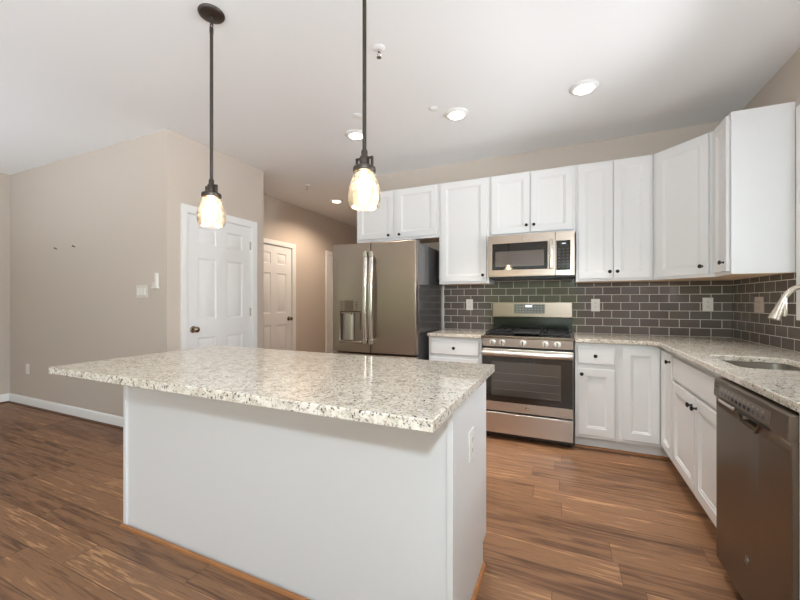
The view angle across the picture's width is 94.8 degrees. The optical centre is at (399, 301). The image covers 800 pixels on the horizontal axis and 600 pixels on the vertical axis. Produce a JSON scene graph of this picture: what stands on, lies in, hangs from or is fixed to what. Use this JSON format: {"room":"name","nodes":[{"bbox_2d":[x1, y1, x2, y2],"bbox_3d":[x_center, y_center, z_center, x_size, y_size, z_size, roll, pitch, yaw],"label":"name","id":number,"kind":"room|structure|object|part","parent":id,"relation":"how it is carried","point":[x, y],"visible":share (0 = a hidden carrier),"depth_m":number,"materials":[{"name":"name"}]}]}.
{"room":"kitchen","nodes":[
{"label":"kitchen","id":0,"kind":"room"},
{"bbox_2d":[0,173,9,394],"bbox_3d":[-5.751,-0.156,2.322,0.120,2.750,4.976,0,0,24],"label":"wall","id":1,"kind":"structure","parent":0,"point":[4,178],"depth_m":4.41,"materials":[{"name":"beige paint"}]},
{"bbox_2d":[0,393,9,401],"bbox_3d":[-5.690,1.165,2.294,0.014,0.108,4.736,0,0,24],"label":"baseboard","id":2,"kind":"structure","parent":1,"relation":"attached to","point":[3,397],"depth_m":4.40,"materials":[{"name":"white wood"}]},
{"bbox_2d":[10,132,157,416],"bbox_3d":[-3.430,-0.156,3.943,2.791,2.750,0.120,0,0,24],"label":"wall","id":3,"kind":"structure","parent":0,"point":[69,304],"depth_m":3.82,"materials":[{"name":"beige paint"}]},
{"bbox_2d":[26,364,28,373],"bbox_3d":[-4.331,0.787,4.275,0.074,0.118,0.008,0,0,24],"label":"wall outlet","id":4,"kind":"object","parent":3,"relation":"attached to","point":[27,365],"visible":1,"depth_m":4.27,"materials":[{"name":"white plastic"}]},
{"bbox_2d":[8,401,122,429],"bbox_3d":[-3.395,1.210,3.835,2.878,0.019,0.019,0,0,24],"label":"trim","id":5,"kind":"structure","parent":3,"relation":"attached to","point":[10,402],"depth_m":3.87,"materials":[{"name":"wood"}]},
{"bbox_2d":[9,393,122,426],"bbox_3d":[-3.397,1.165,3.854,2.897,0.108,0.014,0,0,24],"label":"baseboard","id":6,"kind":"structure","parent":3,"relation":"attached to","point":[66,409],"depth_m":3.89,"materials":[{"name":"white wood"}]},
{"bbox_2d":[136,285,147,297],"bbox_3d":[-2.392,-0.091,3.405,0.164,0.120,0.012,0,0,24],"label":"light switch","id":7,"kind":"object","parent":3,"relation":"attached to","point":[141,290],"visible":1,"depth_m":3.40,"materials":[{"name":"beige plastic"}]},
{"bbox_2d":[151,273,158,288],"bbox_3d":[-2.212,-0.186,3.318,0.090,0.140,0.024,0,0,24],"label":"wall sensor","id":8,"kind":"object","parent":3,"relation":"attached to","point":[155,285],"visible":1,"depth_m":3.30,"materials":[{"name":"white plastic"}]},
{"bbox_2d":[158,129,263,352],"bbox_3d":[-1.892,-0.156,3.818,0.120,2.750,1.150,0,0,24],"label":"wall","id":9,"kind":"structure","parent":0,"point":[183,162],"depth_m":3.38,"materials":[{"name":"beige paint"}]},
{"bbox_2d":[181,203,256,349],"bbox_3d":[-1.863,0.159,3.814,0.176,2.121,0.907,0,0,24],"label":"door","id":10,"kind":"structure","parent":9,"relation":"in","point":[219,265],"depth_m":3.76,"materials":[{"name":"white wood"}]},
{"bbox_3d":[-1.946,0.269,3.499,0.071,0.066,0.066,0,0,24],"label":"knob","id":11,"kind":"part","parent":10,"relation":"part of","materials":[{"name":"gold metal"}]},
{"bbox_2d":[264,194,356,352],"bbox_3d":[-1.393,-0.156,6.632,0.120,2.750,4.634,0,0,24],"label":"wall","id":12,"kind":"structure","parent":0,"point":[313,234],"depth_m":6.17,"materials":[{"name":"beige paint"}]},
{"bbox_2d":[264,238,295,350],"bbox_3d":[-1.887,0.158,5.461,0.176,2.123,0.908,0,0,24],"label":"door","id":13,"kind":"structure","parent":12,"relation":"in","point":[279,257],"depth_m":5.57,"materials":[{"name":"white wood"}]},
{"bbox_2d":[326,251,335,352],"bbox_3d":[-1.179,0.154,7.040,0.176,2.131,0.917,0,0,24],"label":"door","id":14,"kind":"structure","parent":12,"relation":"in","point":[329,255],"depth_m":6.74,"materials":[{"name":"white wood"}]},
{"bbox_2d":[0,403,742,599],"bbox_3d":[-1.172,1.269,3.308,7.672,0.100,10.520,0,0,24],"label":"floor","id":15,"kind":"structure","parent":0,"point":[563,522],"depth_m":1.95,"materials":[{"name":"brown wood"}]},
{"bbox_2d":[120,381,485,599],"bbox_3d":[-0.543,0.779,1.875,1.867,0.880,0.591,0,0,24],"label":"kitchen island","id":16,"kind":"object","parent":15,"relation":"on","point":[293,505],"visible":0.77,"depth_m":1.52,"materials":[{"name":"white wood"}]},
{"bbox_2d":[49,345,494,432],"bbox_3d":[-0.590,0.322,1.745,1.888,0.034,0.915,0,0,24],"label":"island countertop","id":17,"kind":"structure","parent":16,"relation":"on","point":[411,394],"depth_m":1.46,"materials":[{"name":"stone"}]},
{"bbox_3d":[-0.559,1.211,1.841,1.867,0.016,0.516,0,0,24],"label":"shoe moulding","id":18,"kind":"part","parent":16,"relation":"part of","materials":[{"name":"brown wood"}]},
{"bbox_3d":[0.293,0.779,1.522,0.019,0.880,0.551,0,0,24],"label":"panel","id":19,"kind":"part","parent":16,"relation":"part of","materials":[{"name":"white wood"}]},
{"bbox_3d":[0.286,0.574,1.476,0.006,0.118,0.074,0,0,24],"label":"plate","id":20,"kind":"part","parent":16,"relation":"part of","materials":[{"name":"white plastic"}]},
{"bbox_2d":[333,239,440,359],"bbox_3d":[-0.128,0.318,3.892,0.916,1.802,0.860,0,0,24],"label":"refrigerator","id":21,"kind":"object","parent":15,"relation":"on","point":[387,295],"visible":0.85,"depth_m":3.55,"materials":[{"name":"grey metal"}]},
{"bbox_3d":[-0.498,0.042,3.673,0.256,0.110,0.003,0,0,24],"label":"dispenser panel","id":22,"kind":"part","parent":21,"relation":"part of","materials":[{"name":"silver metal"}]},
{"bbox_3d":[-0.475,-0.033,3.704,0.437,1.075,0.072,0,0,24],"label":"door","id":23,"kind":"part","parent":21,"relation":"part of","materials":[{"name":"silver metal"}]},
{"bbox_3d":[-0.338,-0.033,3.543,0.041,0.882,0.050,0,0,24],"label":"handle","id":24,"kind":"part","parent":21,"relation":"part of","materials":[{"name":"silver metal"}]},
{"bbox_3d":[-0.281,-0.033,3.517,0.041,0.882,0.050,0,0,24],"label":"handle","id":25,"kind":"part","parent":21,"relation":"part of","materials":[{"name":"silver metal"}]},
{"bbox_3d":[-0.257,0.839,3.606,0.916,0.640,0.072,0,0,24],"label":"freezer drawer","id":26,"kind":"part","parent":21,"relation":"part of","materials":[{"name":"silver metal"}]},
{"bbox_3d":[-0.054,-0.033,3.515,0.473,1.075,0.072,0,0,24],"label":"door","id":27,"kind":"part","parent":21,"relation":"part of","materials":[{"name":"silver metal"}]},
{"bbox_2d":[429,336,482,363],"bbox_3d":[0.627,0.777,3.712,0.510,0.884,0.658,0,0,24],"label":"base cabinet","id":28,"kind":"object","parent":15,"relation":"on","point":[452,349],"visible":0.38,"depth_m":3.44,"materials":[{"name":"white wood"}]},
{"bbox_3d":[0.509,0.435,3.449,0.460,0.132,0.019,0,0,24],"label":"drawer","id":29,"kind":"part","parent":28,"relation":"part of","materials":[{"name":"white wood"}]},
{"bbox_3d":[0.509,0.809,3.449,0.460,0.550,0.019,0,0,24],"label":"door","id":30,"kind":"part","parent":28,"relation":"part of","materials":[{"name":"white wood"}]},
{"bbox_2d":[427,329,487,337],"bbox_3d":[0.627,0.320,3.716,0.517,0.030,0.634,0,0,24],"label":"countertop","id":31,"kind":"structure","parent":28,"relation":"on","point":[461,333],"depth_m":3.50,"materials":[{"name":"stone"}]},
{"bbox_2d":[481,302,573,446],"bbox_3d":[1.190,0.613,3.413,0.759,1.212,0.721,0,0,24],"label":"gas range","id":32,"kind":"object","parent":15,"relation":"on","point":[530,345],"visible":0.98,"depth_m":3.16,"materials":[{"name":"silver metal"}]},
{"bbox_3d":[1.047,0.360,3.139,0.056,0.056,0.033,0,0,24],"label":"knob","id":33,"kind":"part","parent":32,"relation":"part of","materials":[{"name":"silver metal"}]},
{"bbox_3d":[1.054,0.453,3.099,0.730,0.044,0.036,0,0,24],"label":"handle","id":34,"kind":"part","parent":32,"relation":"part of","materials":[{"name":"silver metal"}]},
{"bbox_3d":[1.082,0.690,3.160,0.739,0.546,0.034,0,0,24],"label":"oven door","id":35,"kind":"part","parent":32,"relation":"part of","materials":[{"name":"silver metal"}]},
{"bbox_3d":[1.081,0.362,3.159,0.737,0.071,0.041,0,0,24],"label":"knob panel","id":36,"kind":"part","parent":32,"relation":"part of","materials":[{"name":"silver metal"}]},
{"bbox_3d":[1.074,0.679,3.143,0.733,0.404,0.003,0,0,24],"label":"glass","id":37,"kind":"part","parent":32,"relation":"part of","materials":[{"name":"black glass"}]},
{"bbox_2d":[482,331,573,340],"bbox_3d":[1.200,0.313,3.424,0.749,0.026,0.630,0,0,24],"label":"cooktop","id":38,"kind":"object","parent":32,"relation":"in","point":[494,335],"depth_m":3.19,"materials":[{"name":"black metal"}]},
{"bbox_3d":[1.082,1.068,3.160,0.739,0.178,0.034,0,0,24],"label":"drawer","id":39,"kind":"part","parent":32,"relation":"part of","materials":[{"name":"silver metal"}]},
{"bbox_3d":[1.209,0.360,3.066,0.056,0.056,0.033,0,0,24],"label":"knob","id":40,"kind":"part","parent":32,"relation":"part of","materials":[{"name":"silver metal"}]},
{"bbox_3d":[1.295,0.360,3.028,0.056,0.056,0.033,0,0,24],"label":"knob","id":41,"kind":"part","parent":32,"relation":"part of","materials":[{"name":"silver metal"}]},
{"bbox_2d":[573,336,617,451],"bbox_3d":[1.701,0.777,3.231,0.307,0.884,0.658,0,0,24],"label":"base cabinet","id":42,"kind":"object","parent":15,"relation":"on","point":[595,364],"visible":0.96,"depth_m":2.97,"materials":[{"name":"white wood"}]},
{"bbox_3d":[1.615,1.211,3.038,0.307,0.016,0.016,0,0,24],"label":"shoe moulding","id":43,"kind":"part","parent":42,"relation":"part of","materials":[{"name":"brown wood"}]},
{"bbox_3d":[1.582,0.437,2.968,0.262,0.141,0.019,0,0,24],"label":"drawer","id":44,"kind":"part","parent":42,"relation":"part of","materials":[{"name":"white wood"}]},
{"bbox_3d":[1.582,0.816,2.968,0.262,0.537,0.019,0,0,24],"label":"door","id":45,"kind":"part","parent":42,"relation":"part of","materials":[{"name":"white wood"}]},
{"bbox_2d":[617,344,685,482],"bbox_3d":[2.196,0.777,2.853,0.905,0.884,0.943,0,0,24],"label":"base cabinet","id":46,"kind":"object","parent":15,"relation":"on","point":[645,372],"visible":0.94,"depth_m":2.84,"materials":[{"name":"white wood"}]},
{"bbox_3d":[1.860,0.724,2.844,0.246,0.720,0.019,0,0,24],"label":"door","id":47,"kind":"part","parent":46,"relation":"part of","materials":[{"name":"white wood"}]},
{"bbox_3d":[1.844,1.211,2.719,0.371,0.016,0.411,0,0,24],"label":"shoe moulding","id":48,"kind":"part","parent":46,"relation":"part of","materials":[{"name":"brown wood"}]},
{"bbox_3d":[1.916,0.724,2.634,0.019,0.720,0.294,0,0,24],"label":"door","id":49,"kind":"part","parent":46,"relation":"part of","materials":[{"name":"white wood"}]},
{"bbox_2d":[573,333,799,412],"bbox_3d":[1.722,0.320,2.182,1.207,0.030,2.540,0,0,24],"label":"countertop","id":50,"kind":"structure","parent":46,"relation":"on","point":[782,387],"depth_m":2.07,"materials":[{"name":"stone"}]},
{"bbox_2d":[722,360,799,370],"bbox_3d":[1.817,0.434,1.835,0.369,0.194,0.491,0,0,24],"label":"sink","id":51,"kind":"object","parent":50,"relation":"in","point":[758,365],"visible":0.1,"depth_m":2.00,"materials":[{"name":"silver metal"}]},
{"bbox_2d":[768,284,799,320],"bbox_3d":[1.937,0.108,1.734,0.272,0.394,0.152,0,0,24],"label":"faucet","id":52,"kind":"object","parent":50,"relation":"on","point":[780,309],"visible":1,"depth_m":1.80,"materials":[{"name":"silver metal"}]},
{"bbox_3d":[1.884,0.029,1.802,0.019,0.090,0.019,0,0,24],"label":"spray lever","id":53,"kind":"part","parent":52,"relation":"part of","materials":[{"name":"silver metal"}]},
{"bbox_3d":[1.967,0.041,1.771,0.215,0.258,0.025,0,0,24],"label":"spout","id":54,"kind":"part","parent":52,"relation":"part of","materials":[{"name":"silver metal"}]},
{"bbox_2d":[673,354,730,527],"bbox_3d":[1.928,0.777,1.959,0.656,0.884,0.904,0,0,24],"label":"base cabinet","id":55,"kind":"object","parent":15,"relation":"on","point":[694,399],"visible":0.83,"depth_m":2.04,"materials":[{"name":"white wood"}]},
{"bbox_3d":[1.750,0.812,2.264,0.019,0.545,0.452,0,0,24],"label":"door","id":56,"kind":"part","parent":55,"relation":"part of","materials":[{"name":"white wood"}]},
{"bbox_3d":[1.665,0.444,2.075,0.019,0.140,0.868,0,0,24],"label":"false drawer","id":57,"kind":"part","parent":55,"relation":"part of","materials":[{"name":"white wood"}]},
{"bbox_3d":[1.736,1.211,2.045,0.016,0.016,0.904,0,0,24],"label":"shoe moulding","id":58,"kind":"part","parent":55,"relation":"part of","materials":[{"name":"brown wood"}]},
{"bbox_3d":[1.571,0.812,1.864,0.019,0.545,0.406,0,0,24],"label":"door","id":59,"kind":"part","parent":55,"relation":"part of","materials":[{"name":"white wood"}]},
{"bbox_2d":[714,377,798,599],"bbox_3d":[1.595,0.782,1.271,0.648,0.874,0.612,0,0,24],"label":"dishwasher","id":60,"kind":"object","parent":15,"relation":"on","point":[757,436],"visible":1,"depth_m":1.32,"materials":[{"name":"silver metal"}]},
{"bbox_3d":[1.325,0.387,1.392,0.040,0.084,0.612,0,0,24],"label":"control panel","id":61,"kind":"part","parent":60,"relation":"part of","materials":[{"name":"silver metal"}]},
{"bbox_2d":[799,413,799,599],"bbox_3d":[1.485,0.777,0.947,0.646,0.884,0.063,0,0,24],"label":"end panel","id":62,"kind":"object","parent":15,"relation":"on","point":[799,413],"visible":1,"depth_m":1.11,"materials":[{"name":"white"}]},
{"bbox_2d":[0,0,799,226],"bbox_3d":[-1.172,-1.578,3.308,7.672,0.105,10.520,0,0,24],"label":"ceiling","id":63,"kind":"structure","parent":0,"point":[77,77],"depth_m":2.49,"materials":[{"name":"white paint"}]},
{"bbox_2d":[197,3,225,227],"bbox_3d":[-1.001,-0.966,1.952,0.139,1.129,0.139,0,0,24],"label":"pendant lamp","id":64,"kind":"object","parent":63,"relation":"hanging from","point":[210,13],"visible":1,"depth_m":1.94,"materials":[{"name":"brown metal"}]},
{"bbox_2d":[207,179,214,191],"bbox_3d":[-1.001,-0.609,1.952,0.060,0.076,0.060,0,0,24],"label":"socket","id":65,"kind":"object","parent":64,"relation":"attached to","point":[211,186],"depth_m":1.94,"materials":[{"name":"brown metal"}]},
{"bbox_3d":[-1.001,-1.032,1.952,0.017,0.798,0.017,0,0,24],"label":"stem","id":66,"kind":"part","parent":64,"relation":"part of","materials":[{"name":"brown metal"}]},
{"bbox_3d":[-1.001,-0.476,1.952,0.139,0.149,0.139,0,0,24],"label":"lamp shade","id":67,"kind":"part","parent":64,"relation":"part of","materials":[{"name":"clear glass"}]},
{"bbox_3d":[-1.001,-0.483,1.952,0.058,0.132,0.058,0,0,24],"label":"bulb","id":68,"kind":"part","parent":64,"relation":"part of","materials":[{"name":"beige glass"}]},
{"bbox_2d":[330,199,342,202],"bbox_3d":[-0.963,-1.517,5.581,0.194,0.027,0.194,0,0,24],"label":"recessed light","id":69,"kind":"object","parent":63,"relation":"in","point":[331,200],"visible":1,"depth_m":5.54,"materials":[{"name":"white"}]},
{"bbox_2d":[345,129,366,139],"bbox_3d":[-0.403,-1.517,3.370,0.194,0.027,0.194,0,0,24],"label":"recessed light","id":70,"kind":"object","parent":63,"relation":"in","point":[354,134],"visible":0.89,"depth_m":3.33,"materials":[{"name":"white plastic"}]},
{"bbox_2d":[348,0,380,210],"bbox_3d":[-0.152,-0.966,1.571,0.139,1.129,0.139,0,0,24],"label":"pendant lamp","id":71,"kind":"object","parent":63,"relation":"hanging from","point":[364,172],"visible":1,"depth_m":1.56,"materials":[{"name":"white glass"}]},
{"bbox_3d":[-0.152,-1.032,1.571,0.017,0.798,0.017,0,0,24],"label":"stem","id":72,"kind":"part","parent":71,"relation":"part of","materials":[{"name":"brown metal"}]},
{"bbox_2d":[359,149,369,163],"bbox_3d":[-0.152,-0.609,1.571,0.060,0.076,0.060,0,0,24],"label":"socket","id":73,"kind":"object","parent":71,"relation":"attached to","point":[364,158],"depth_m":1.56,"materials":[{"name":"brown metal"}]},
{"bbox_3d":[-0.152,-0.476,1.571,0.139,0.149,0.139,0,0,24],"label":"lamp shade","id":74,"kind":"part","parent":71,"relation":"part of","materials":[{"name":"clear glass"}]},
{"bbox_3d":[-0.152,-0.483,1.571,0.058,0.132,0.058,0,0,24],"label":"bulb","id":75,"kind":"part","parent":71,"relation":"part of","materials":[{"name":"beige glass"}]},
{"bbox_2d":[373,44,384,58],"bbox_3d":[-0.127,-1.501,2.222,0.072,0.060,0.072,0,0,24],"label":"sprinkler","id":76,"kind":"object","parent":63,"relation":"attached to","point":[379,48],"visible":1,"depth_m":2.21,"materials":[{"name":"white metal"}]},
{"bbox_2d":[445,107,468,119],"bbox_3d":[0.460,-1.517,2.997,0.194,0.027,0.194,0,0,24],"label":"recessed light","id":77,"kind":"object","parent":63,"relation":"in","point":[457,113],"visible":1,"depth_m":2.96,"materials":[{"name":"white plastic"}]},
{"bbox_2d":[569,79,598,95],"bbox_3d":[1.314,-1.517,2.626,0.194,0.027,0.194,0,0,24],"label":"recessed light","id":78,"kind":"object","parent":63,"relation":"in","point":[583,87],"visible":1,"depth_m":2.60,"materials":[{"name":"white plastic"}]},
{"bbox_2d":[370,122,728,337],"bbox_3d":[1.268,-0.156,3.854,3.664,2.750,0.120,0,0,24],"label":"wall","id":79,"kind":"structure","parent":0,"point":[652,143],"depth_m":3.70,"materials":[{"name":"beige paint"}]},
{"bbox_2d":[357,184,438,243],"bbox_3d":[0.008,-0.948,4.155,0.991,0.558,0.358,0,0,24],"label":"upper cabinet","id":80,"kind":"object","parent":79,"relation":"attached to","point":[406,213],"visible":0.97,"depth_m":4.00,"materials":[{"name":"white wood"}]},
{"bbox_3d":[-0.277,-0.956,4.132,0.450,0.514,0.019,0,0,24],"label":"door","id":81,"kind":"part","parent":80,"relation":"part of","materials":[{"name":"white wood"}]},
{"bbox_3d":[0.171,-0.956,3.931,0.457,0.514,0.019,0,0,24],"label":"door","id":82,"kind":"part","parent":80,"relation":"part of","materials":[{"name":"white wood"}]},
{"bbox_2d":[443,285,443,328],"bbox_3d":[0.488,0.057,4.131,0.014,0.496,0.012,0,0,24],"label":"trim","id":83,"kind":"structure","parent":79,"relation":"attached to","point":[443,285],"depth_m":4.12,"materials":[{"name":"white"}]},
{"bbox_2d":[439,177,493,284],"bbox_3d":[0.696,-0.702,3.847,0.514,1.049,0.358,0,0,24],"label":"upper cabinet","id":84,"kind":"object","parent":79,"relation":"attached to","point":[463,205],"visible":1,"depth_m":3.72,"materials":[{"name":"white wood"}]},
{"bbox_2d":[466,299,472,309],"bbox_3d":[0.757,0.036,4.002,0.074,0.118,0.008,0,0,24],"label":"wall outlet","id":85,"kind":"object","parent":79,"relation":"attached to","point":[469,302],"visible":1,"depth_m":4.00,"materials":[{"name":"white plastic"}]},
{"bbox_2d":[489,165,575,235],"bbox_3d":[1.283,-0.927,3.584,0.768,0.600,0.358,0,0,24],"label":"upper cabinet","id":86,"kind":"object","parent":79,"relation":"attached to","point":[538,201],"visible":1,"depth_m":3.44,"materials":[{"name":"white wood"}]},
{"bbox_3d":[1.061,-0.932,3.533,0.352,0.562,0.019,0,0,24],"label":"door","id":87,"kind":"part","parent":86,"relation":"part of","materials":[{"name":"white wood"}]},
{"bbox_2d":[488,230,574,280],"bbox_3d":[1.259,-0.417,3.535,0.752,0.413,0.446,0,0,24],"label":"microwave","id":88,"kind":"object","parent":86,"relation":"attached to","point":[547,255],"visible":1,"depth_m":3.38,"materials":[{"name":"silver metal"}]},
{"bbox_3d":[1.124,-0.428,3.428,0.594,0.391,0.024,0,0,24],"label":"door","id":89,"kind":"part","parent":88,"relation":"part of","materials":[{"name":"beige metal"}]},
{"bbox_3d":[1.342,-0.423,3.270,0.033,0.258,0.030,0,0,24],"label":"handle","id":90,"kind":"part","parent":88,"relation":"part of","materials":[{"name":"silver metal"}]},
{"bbox_3d":[1.469,-0.428,3.273,0.154,0.391,0.024,0,0,24],"label":"control panel","id":91,"kind":"part","parent":88,"relation":"part of","materials":[{"name":"beige metal"}]},
{"bbox_3d":[1.392,-0.932,3.384,0.354,0.562,0.019,0,0,24],"label":"door","id":92,"kind":"part","parent":86,"relation":"part of","materials":[{"name":"white wood"}]},
{"bbox_2d":[444,276,731,337],"bbox_3d":[1.645,0.027,3.614,2.520,0.556,0.010,0,0,24],"label":"backsplash","id":93,"kind":"structure","parent":79,"relation":"attached to","point":[667,308],"depth_m":3.43,"materials":[{"name":"tile"}]},
{"bbox_2d":[591,299,599,310],"bbox_3d":[1.864,0.036,3.506,0.074,0.118,0.008,0,0,24],"label":"wall outlet","id":94,"kind":"object","parent":79,"relation":"attached to","point":[595,303],"visible":1,"depth_m":3.50,"materials":[{"name":"white plastic"}]},
{"bbox_2d":[575,155,652,282],"bbox_3d":[1.900,-0.702,3.308,0.580,1.049,0.358,0,0,24],"label":"upper cabinet","id":95,"kind":"object","parent":79,"relation":"attached to","point":[614,233],"visible":1,"depth_m":3.18,"materials":[{"name":"white wood"}]},
{"bbox_3d":[1.719,-0.706,3.238,0.267,1.013,0.019,0,0,24],"label":"door","id":96,"kind":"part","parent":95,"relation":"part of","materials":[{"name":"white wood"}]},
{"bbox_3d":[1.969,-0.706,3.126,0.266,1.013,0.019,0,0,24],"label":"door","id":97,"kind":"part","parent":95,"relation":"part of","materials":[{"name":"white wood"}]},
{"bbox_2d":[702,298,712,310],"bbox_3d":[2.643,0.027,3.157,0.074,0.118,0.008,0,0,24],"label":"wall outlet","id":98,"kind":"object","parent":79,"relation":"attached to","point":[707,303],"visible":1,"depth_m":3.15,"materials":[{"name":"white plastic"}]},
{"bbox_2d":[735,48,799,351],"bbox_3d":[1.517,-0.156,0.074,0.120,2.750,6.576,0,0,24],"label":"wall","id":99,"kind":"structure","parent":0,"point":[784,86],"depth_m":2.36,"materials":[{"name":"beige paint"}]},
{"bbox_2d":[647,131,769,281],"bbox_3d":[2.390,-0.702,2.929,0.616,1.049,0.648,0,0,24],"label":"upper cabinet","id":100,"kind":"object","parent":99,"relation":"attached to","point":[683,172],"visible":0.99,"depth_m":2.83,"materials":[{"name":"white wood"}]},
{"bbox_3d":[2.177,-0.706,2.849,0.019,1.013,0.391,0,0,-18],"label":"door","id":101,"kind":"part","parent":100,"relation":"part of","materials":[{"name":"white wood"}]},
{"bbox_2d":[713,101,794,275],"bbox_3d":[2.318,-0.702,2.454,0.358,1.049,0.274,0,0,24],"label":"upper cabinet","id":102,"kind":"object","parent":99,"relation":"attached to","point":[754,148],"visible":1,"depth_m":2.34,"materials":[{"name":"white wood"}]},
{"bbox_3d":[2.194,-0.706,2.515,0.019,1.013,0.240,0,0,24],"label":"door","id":103,"kind":"part","parent":102,"relation":"part of","materials":[{"name":"white wood"}]},
{"bbox_2d":[755,297,763,312],"bbox_3d":[2.591,0.027,2.655,0.008,0.118,0.125,0,0,24],"label":"wall outlet","id":104,"kind":"object","parent":99,"relation":"attached to","point":[759,301],"visible":1,"depth_m":2.64,"materials":[{"name":"beige plastic"}]},
{"bbox_2d":[732,272,799,351],"bbox_3d":[2.281,0.064,1.940,0.010,0.482,2.526,0,0,24],"label":"backsplash","id":105,"kind":"structure","parent":99,"relation":"attached to","point":[747,325],"depth_m":2.58,"materials":[{"name":"tile"}]},
{"bbox_2d":[796,105,799,320],"bbox_3d":[2.201,-0.528,1.636,0.128,1.285,1.225,0,0,24],"label":"window","id":106,"kind":"structure","parent":99,"relation":"in","point":[797,107],"depth_m":2.20,"materials":[{"name":"white"}]}
]}

